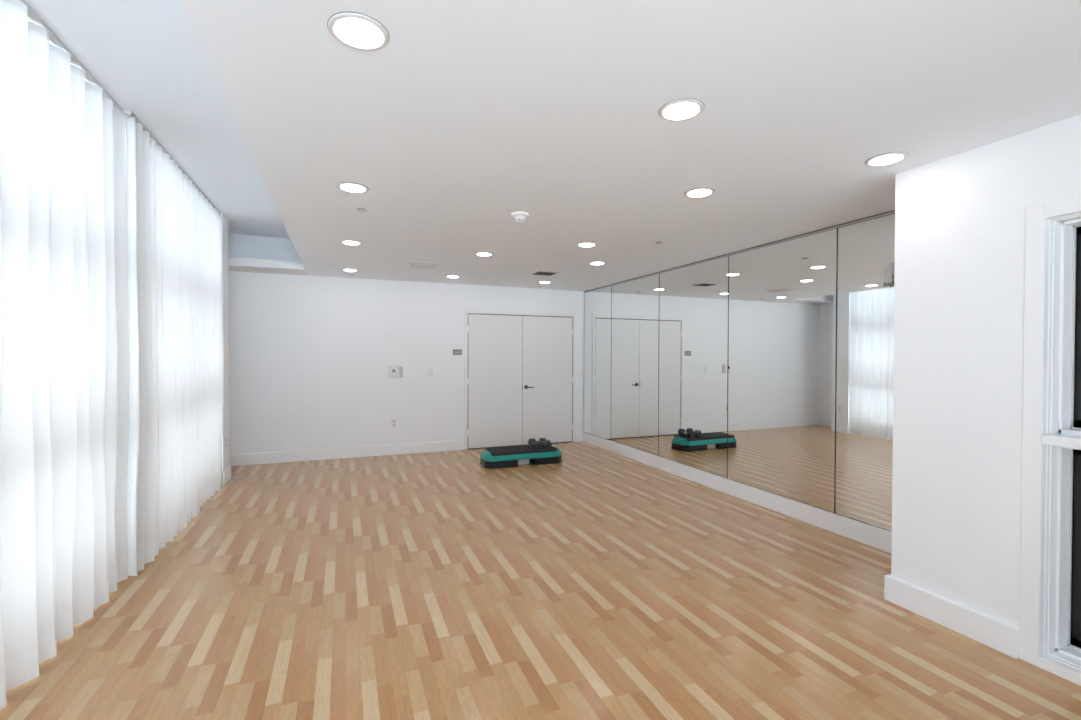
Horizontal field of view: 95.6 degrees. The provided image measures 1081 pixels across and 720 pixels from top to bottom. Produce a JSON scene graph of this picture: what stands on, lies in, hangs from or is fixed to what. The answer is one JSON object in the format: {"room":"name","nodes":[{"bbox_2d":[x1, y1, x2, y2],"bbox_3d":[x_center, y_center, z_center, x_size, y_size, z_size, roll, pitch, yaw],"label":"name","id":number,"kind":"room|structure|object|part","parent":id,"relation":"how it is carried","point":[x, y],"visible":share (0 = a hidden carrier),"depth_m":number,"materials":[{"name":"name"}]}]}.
{"room":"exercise studio","nodes":[
{"label":"exercise studio","id":0,"kind":"room"},
{"bbox_2d":[25,0,289,238],"bbox_3d":[-2.159,-1.727,1.919,1.628,0.200,10.407,0,1,-22],"label":"ceiling","id":1,"kind":"structure","parent":0,"point":[148,55],"depth_m":2.94,"materials":[{"name":"white paint"}]},
{"bbox_2d":[18,0,219,213],"bbox_3d":[-2.027,-1.610,1.468,0.079,0.024,8.770,0,1,-22],"label":"track","id":2,"kind":"object","parent":1,"relation":"attached to","point":[33,16],"visible":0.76,"depth_m":2.80,"materials":[{"name":"grey plastic"}]},
{"bbox_2d":[0,0,128,709],"bbox_3d":[-1.607,-0.053,0.334,0.143,3.064,6.228,0,1,-22],"label":"sheer curtain","id":3,"kind":"object","parent":2,"relation":"hanging from","point":[64,330],"visible":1,"depth_m":2.51,"materials":[{"name":"fabric"}]},
{"bbox_2d":[126,114,223,576],"bbox_3d":[-3.184,-0.100,4.399,0.139,3.064,2.504,0,1,-22],"label":"sheer curtain","id":4,"kind":"object","parent":2,"relation":"hanging from","point":[175,286],"visible":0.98,"depth_m":3.87,"materials":[{"name":"fabric"}]},
{"bbox_2d":[220,213,228,478],"bbox_3d":[-3.947,-0.121,5.628,0.570,3.100,0.330,0,1,-22],"label":"wall pillar","id":5,"kind":"structure","parent":0,"point":[225,262],"depth_m":5.73,"materials":[{"name":"white paint"}]},
{"bbox_2d":[222,465,230,484],"bbox_3d":[-4.144,1.349,5.880,1.198,0.155,0.473,1,1,30],"label":"baseboard","id":6,"kind":"structure","parent":5,"relation":"attached to","point":[227,472],"depth_m":5.72,"materials":[{"name":"white paint"}]},
{"bbox_2d":[228,234,583,454],"bbox_3d":[-1.961,-0.135,7.517,6.164,3.100,0.200,0,1,-22],"label":"wall","id":7,"kind":"structure","parent":0,"point":[310,357],"depth_m":7.08,"materials":[{"name":"white paint"}]},
{"bbox_2d":[228,257,306,274],"bbox_3d":[-3.815,-1.231,6.378,1.378,0.100,0.507,0,1,-22],"label":"trim","id":8,"kind":"structure","parent":7,"relation":"attached to","point":[235,264],"depth_m":6.32,"materials":[{"name":"white paint"}]},
{"bbox_2d":[391,419,396,426],"bbox_3d":[-2.189,0.944,7.325,0.074,0.120,0.010,0,1,-22],"label":"wall outlet","id":9,"kind":"object","parent":7,"relation":"attached to","point":[393,421],"visible":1,"depth_m":7.32,"materials":[{"name":"white plastic"}]},
{"bbox_2d":[389,366,402,377],"bbox_3d":[-2.155,0.181,7.316,0.200,0.170,0.039,0,1,-22],"label":"thermostat","id":10,"kind":"object","parent":7,"relation":"attached to","point":[394,371],"visible":1,"depth_m":7.30,"materials":[{"name":"grey plastic"}]},
{"bbox_2d":[229,432,582,465],"bbox_3d":[-1.910,1.339,7.443,5.700,0.155,0.026,0,1,-22],"label":"baseboard","id":11,"kind":"structure","parent":7,"relation":"attached to","point":[409,448],"depth_m":7.07,"materials":[{"name":"white paint"}]},
{"bbox_2d":[428,369,432,376],"bbox_3d":[-1.683,0.199,7.518,0.074,0.120,0.011,0,1,-22],"label":"light switch","id":12,"kind":"object","parent":7,"relation":"attached to","point":[430,371],"visible":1,"depth_m":7.51,"materials":[{"name":"white plastic"}]},
{"bbox_2d":[453,349,461,354],"bbox_3d":[-1.302,-0.122,7.672,0.140,0.084,0.009,0,1,-22],"label":"plaque","id":13,"kind":"object","parent":7,"relation":"attached to","point":[455,352],"visible":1,"depth_m":7.67,"materials":[{"name":"grey plastic"}]},
{"bbox_2d":[464,310,575,449],"bbox_3d":[-0.288,0.311,8.050,1.939,2.207,0.067,0,1,-22],"label":"door","id":14,"kind":"structure","parent":7,"relation":"in","point":[520,367],"depth_m":8.04,"materials":[{"name":"white paint"}]},
{"bbox_2d":[0,442,1080,719],"bbox_3d":[-0.064,1.521,2.798,6.164,0.100,10.407,0,1,-22],"label":"floor","id":15,"kind":"structure","parent":0,"point":[596,583],"depth_m":2.80,"materials":[{"name":"laminate"}]},
{"bbox_2d":[480,445,561,468],"bbox_3d":[-0.264,1.326,6.791,1.120,0.204,0.416,0,1,-21],"label":"step","id":16,"kind":"structure","parent":15,"relation":"on","point":[500,457],"depth_m":6.63,"materials":[{"name":"teal plastic"}]},
{"bbox_2d":[528,438,542,448],"bbox_3d":[-0.075,1.171,6.876,0.120,0.104,0.291,0,1,-25],"label":"dumbbell","id":17,"kind":"object","parent":16,"relation":"on","point":[532,442],"visible":1,"depth_m":6.77,"materials":[{"name":"grey rubber"}]},
{"bbox_2d":[539,438,551,447],"bbox_3d":[0.062,1.171,6.931,0.120,0.104,0.291,0,1,-18],"label":"dumbbell","id":18,"kind":"object","parent":16,"relation":"on","point":[546,443],"visible":0.91,"depth_m":6.80,"materials":[{"name":"grey rubber"}]},
{"bbox_2d":[180,0,1080,290],"bbox_3d":[0.701,-1.482,3.070,4.536,0.697,10.407,0,1,-22],"label":"ceiling","id":19,"kind":"structure","parent":0,"point":[472,114],"depth_m":2.23,"materials":[{"name":"white paint"}]},
{"bbox_2d":[342,269,357,271],"bbox_3d":[-2.490,-1.170,6.406,0.199,0.016,0.199,0,1,-22],"label":"recessed light","id":20,"kind":"object","parent":19,"relation":"in","point":[350,270],"visible":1,"depth_m":6.37,"materials":[{"name":"paint"}]},
{"bbox_2d":[340,240,361,244],"bbox_3d":[-1.865,-1.151,4.833,0.199,0.016,0.199,0,1,-22],"label":"recessed light","id":21,"kind":"object","parent":19,"relation":"in","point":[348,242],"visible":1,"depth_m":4.80,"materials":[{"name":"paint"}]},
{"bbox_2d":[343,241,358,244],"bbox_3d":[-1.865,-1.151,4.833,0.149,0.016,0.149,0,1,-22],"label":"diffuser","id":22,"kind":"object","parent":21,"relation":"attached to","point":[344,242],"depth_m":4.81,"materials":[{"name":"white plastic"}]},
{"bbox_2d":[337,182,368,192],"bbox_3d":[-1.240,-1.133,3.241,0.199,0.016,0.199,0,1,-22],"label":"recessed light","id":23,"kind":"object","parent":19,"relation":"in","point":[351,187],"visible":1,"depth_m":3.22,"materials":[{"name":"paint"}]},
{"bbox_2d":[341,184,364,191],"bbox_3d":[-1.240,-1.133,3.241,0.149,0.016,0.149,0,1,-22],"label":"diffuser","id":24,"kind":"object","parent":23,"relation":"attached to","point":[345,187],"depth_m":3.22,"materials":[{"name":"white plastic"}]},
{"bbox_2d":[327,12,388,50],"bbox_3d":[-0.621,-1.115,1.677,0.199,0.016,0.199,0,1,-22],"label":"recessed light","id":25,"kind":"object","parent":19,"relation":"in","point":[359,31],"visible":1,"depth_m":1.66,"materials":[{"name":"paint"}]},
{"bbox_2d":[335,18,381,46],"bbox_3d":[-0.621,-1.114,1.677,0.149,0.016,0.149,0,1,-22],"label":"diffuser","id":26,"kind":"object","parent":25,"relation":"attached to","point":[351,32],"depth_m":1.66,"materials":[{"name":"white plastic"}]},
{"bbox_2d":[356,208,366,211],"bbox_3d":[-1.365,-1.142,3.739,0.078,0.011,0.078,0,1,-22],"label":"sprinkler","id":27,"kind":"object","parent":19,"relation":"attached to","point":[358,209],"visible":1,"depth_m":3.72,"materials":[{"name":"paint"}]},
{"bbox_2d":[407,261,438,268],"bbox_3d":[-1.449,-1.164,6.032,0.340,0.014,0.380,0,1,-22],"label":"ceiling vent","id":28,"kind":"object","parent":19,"relation":"in","point":[413,264],"visible":1,"depth_m":6.00,"materials":[{"name":"metal"}]},
{"bbox_2d":[446,275,459,277],"bbox_3d":[-1.234,-1.171,6.916,0.199,0.016,0.199,0,1,-22],"label":"recessed light","id":29,"kind":"object","parent":19,"relation":"in","point":[449,276],"visible":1,"depth_m":6.87,"materials":[{"name":"paint"}]},
{"bbox_2d":[475,252,492,255],"bbox_3d":[-0.619,-1.153,5.368,0.199,0.016,0.199,0,1,-22],"label":"recessed light","id":30,"kind":"object","parent":19,"relation":"in","point":[477,253],"visible":1,"depth_m":5.33,"materials":[{"name":"paint"}]},
{"bbox_2d":[477,253,490,255],"bbox_3d":[-0.619,-1.153,5.368,0.149,0.016,0.149,0,1,-22],"label":"diffuser","id":31,"kind":"object","parent":30,"relation":"attached to","point":[479,254],"depth_m":5.33,"materials":[{"name":"white plastic"}]},
{"bbox_2d":[511,211,528,222],"bbox_3d":[-0.162,-1.109,3.834,0.140,0.069,0.140,0,1,-22],"label":"smoke detector","id":32,"kind":"object","parent":19,"relation":"attached to","point":[519,216],"visible":1,"depth_m":3.80,"materials":[{"name":"white plastic"}]},
{"bbox_2d":[530,271,558,275],"bbox_3d":[0.052,-1.166,6.614,0.300,0.012,0.280,0,1,-22],"label":"ceiling vent","id":33,"kind":"object","parent":19,"relation":"in","point":[545,273],"visible":1,"depth_m":6.59,"materials":[{"name":"metal"}]},
{"bbox_2d":[577,242,596,246],"bbox_3d":[0.462,-1.145,4.892,0.199,0.016,0.199,0,1,-22],"label":"recessed light","id":34,"kind":"object","parent":19,"relation":"in","point":[584,244],"visible":1,"depth_m":4.86,"materials":[{"name":"paint"}]},
{"bbox_2d":[579,243,593,246],"bbox_3d":[0.462,-1.145,4.892,0.149,0.016,0.149,0,1,-22],"label":"diffuser","id":35,"kind":"object","parent":34,"relation":"attached to","point":[580,244],"depth_m":4.87,"materials":[{"name":"white plastic"}]},
{"bbox_2d":[589,261,604,264],"bbox_3d":[0.680,-1.155,5.875,0.199,0.016,0.199,0,1,-22],"label":"recessed light","id":36,"kind":"object","parent":19,"relation":"in","point":[596,262],"visible":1,"depth_m":5.84,"materials":[{"name":"paint"}]},
{"bbox_2d":[658,99,703,120],"bbox_3d":[0.633,-1.116,2.205,0.199,0.016,0.199,0,1,-22],"label":"recessed light","id":37,"kind":"object","parent":19,"relation":"in","point":[680,109],"visible":1,"depth_m":2.18,"materials":[{"name":"paint"}]},
{"bbox_2d":[664,102,698,118],"bbox_3d":[0.633,-1.116,2.205,0.149,0.016,0.149,0,1,-22],"label":"diffuser","id":38,"kind":"object","parent":37,"relation":"attached to","point":[673,110],"depth_m":2.18,"materials":[{"name":"white plastic"}]},
{"bbox_2d":[684,188,714,197],"bbox_3d":[1.077,-1.127,3.321,0.199,0.016,0.199,0,1,-22],"label":"recessed light","id":39,"kind":"object","parent":19,"relation":"in","point":[696,192],"visible":1,"depth_m":3.29,"materials":[{"name":"paint"}]},
{"bbox_2d":[688,190,710,196],"bbox_3d":[1.077,-1.126,3.321,0.149,0.016,0.149,0,1,-22],"label":"diffuser","id":40,"kind":"object","parent":39,"relation":"attached to","point":[691,193],"depth_m":3.30,"materials":[{"name":"white plastic"}]},
{"bbox_2d":[865,152,907,166],"bbox_3d":[1.936,-1.118,2.748,0.199,0.016,0.199,0,1,-22],"label":"recessed light","id":41,"kind":"object","parent":19,"relation":"in","point":[890,158],"visible":1,"depth_m":2.72,"materials":[{"name":"paint"}]},
{"bbox_2d":[870,154,901,164],"bbox_3d":[1.936,-1.118,2.748,0.149,0.016,0.149,0,1,-22],"label":"diffuser","id":42,"kind":"object","parent":41,"relation":"attached to","point":[883,159],"depth_m":2.73,"materials":[{"name":"white plastic"}]},
{"bbox_2d":[891,114,1080,672],"bbox_3d":[3.409,0.197,1.141,0.950,2.603,4.372,0,1,-22],"label":"wall","id":43,"kind":"structure","parent":0,"point":[960,218],"depth_m":2.64,"materials":[{"name":"white paint"}]},
{"bbox_2d":[884,574,1019,658],"bbox_3d":[2.590,1.403,2.864,0.762,0.150,0.642,0,1,-22],"label":"baseboard","id":44,"kind":"structure","parent":43,"relation":"attached to","point":[999,635],"depth_m":2.67,"materials":[{"name":"white paint"}]},
{"bbox_2d":[1019,195,1080,685],"bbox_3d":[2.754,0.372,1.829,0.254,2.235,1.379,0,1,-22],"label":"window","id":45,"kind":"structure","parent":43,"relation":"in","point":[1050,581],"depth_m":2.38,"materials":[{"name":"white paint"}]},
{"bbox_3d":[2.700,0.383,1.807,0.130,2.112,1.233,0,1,-22],"label":"jamb moulding","id":46,"kind":"part","parent":45,"relation":"part of","materials":[{"name":"white paint"}]},
{"bbox_3d":[2.744,0.388,1.825,0.225,0.045,1.233,0,1,-22],"label":"rail","id":47,"kind":"part","parent":45,"relation":"part of","materials":[{"name":"white paint"}]},
{"bbox_3d":[2.857,0.923,1.877,0.028,1.027,1.233,0,1,-22],"label":"sash","id":48,"kind":"part","parent":45,"relation":"part of","materials":[{"name":"black"}]},
{"bbox_3d":[2.861,-0.153,1.866,0.028,1.036,1.233,0,1,-22],"label":"sash","id":49,"kind":"part","parent":45,"relation":"part of","materials":[{"name":"black metal"}]},
{"bbox_3d":[1.895,0.142,5.925,0.194,2.603,5.635,0,1,-22],"label":"wall","id":50,"kind":"structure","parent":0,"visible":0},
{"bbox_2d":[584,286,611,440],"bbox_3d":[0.929,0.048,8.057,0.006,2.413,0.927,0,1,-22],"label":"wall mirror","id":51,"kind":"object","parent":50,"relation":"attached to","point":[597,303],"visible":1,"depth_m":8.03,"materials":[{"name":"clear glass"}]},
{"bbox_2d":[611,274,658,455],"bbox_3d":[1.333,0.060,7.050,0.006,2.413,1.236,0,1,-22],"label":"wall mirror","id":52,"kind":"object","parent":50,"relation":"attached to","point":[635,303],"visible":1,"depth_m":6.99,"materials":[{"name":"clear glass"}]},
{"bbox_2d":[658,256,728,477],"bbox_3d":[1.799,0.073,5.892,0.006,2.413,1.252,0,1,-22],"label":"wall mirror","id":53,"kind":"object","parent":50,"relation":"attached to","point":[693,299],"visible":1,"depth_m":5.81,"materials":[{"name":"clear glass"}]},
{"bbox_2d":[583,432,891,553],"bbox_3d":[1.799,1.363,5.900,0.034,0.162,5.635,0,1,-22],"label":"baseboard","id":54,"kind":"structure","parent":50,"relation":"attached to","point":[879,538],"depth_m":4.80,"materials":[{"name":"white paint"}]},
{"bbox_2d":[584,210,894,447],"bbox_3d":[1.805,0.062,5.888,0.002,2.443,5.635,0,1,-22],"label":"trim","id":55,"kind":"structure","parent":50,"relation":"attached to","point":[893,210],"depth_m":4.67,"materials":[{"name":"metal"}]},
{"bbox_2d":[584,211,894,292],"bbox_3d":[1.801,-1.142,5.872,0.014,0.014,5.627,0,1,-22],"label":"channel","id":56,"kind":"object","parent":50,"relation":"attached to","point":[892,212],"visible":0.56,"depth_m":4.78,"materials":[{"name":"grey metal"}]},
{"bbox_2d":[727,228,836,512],"bbox_3d":[2.267,0.087,4.727,0.006,2.413,1.252,0,1,-22],"label":"wall mirror","id":57,"kind":"object","parent":50,"relation":"attached to","point":[782,303],"visible":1,"depth_m":4.63,"materials":[{"name":"clear glass"}]},
{"bbox_2d":[835,213,894,531],"bbox_3d":[2.675,0.099,3.710,0.006,2.413,0.932,0,1,-22],"label":"wall mirror","id":58,"kind":"object","parent":50,"relation":"attached to","point":[865,249],"visible":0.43,"depth_m":3.91,"materials":[{"name":"clear glass"}]}
]}

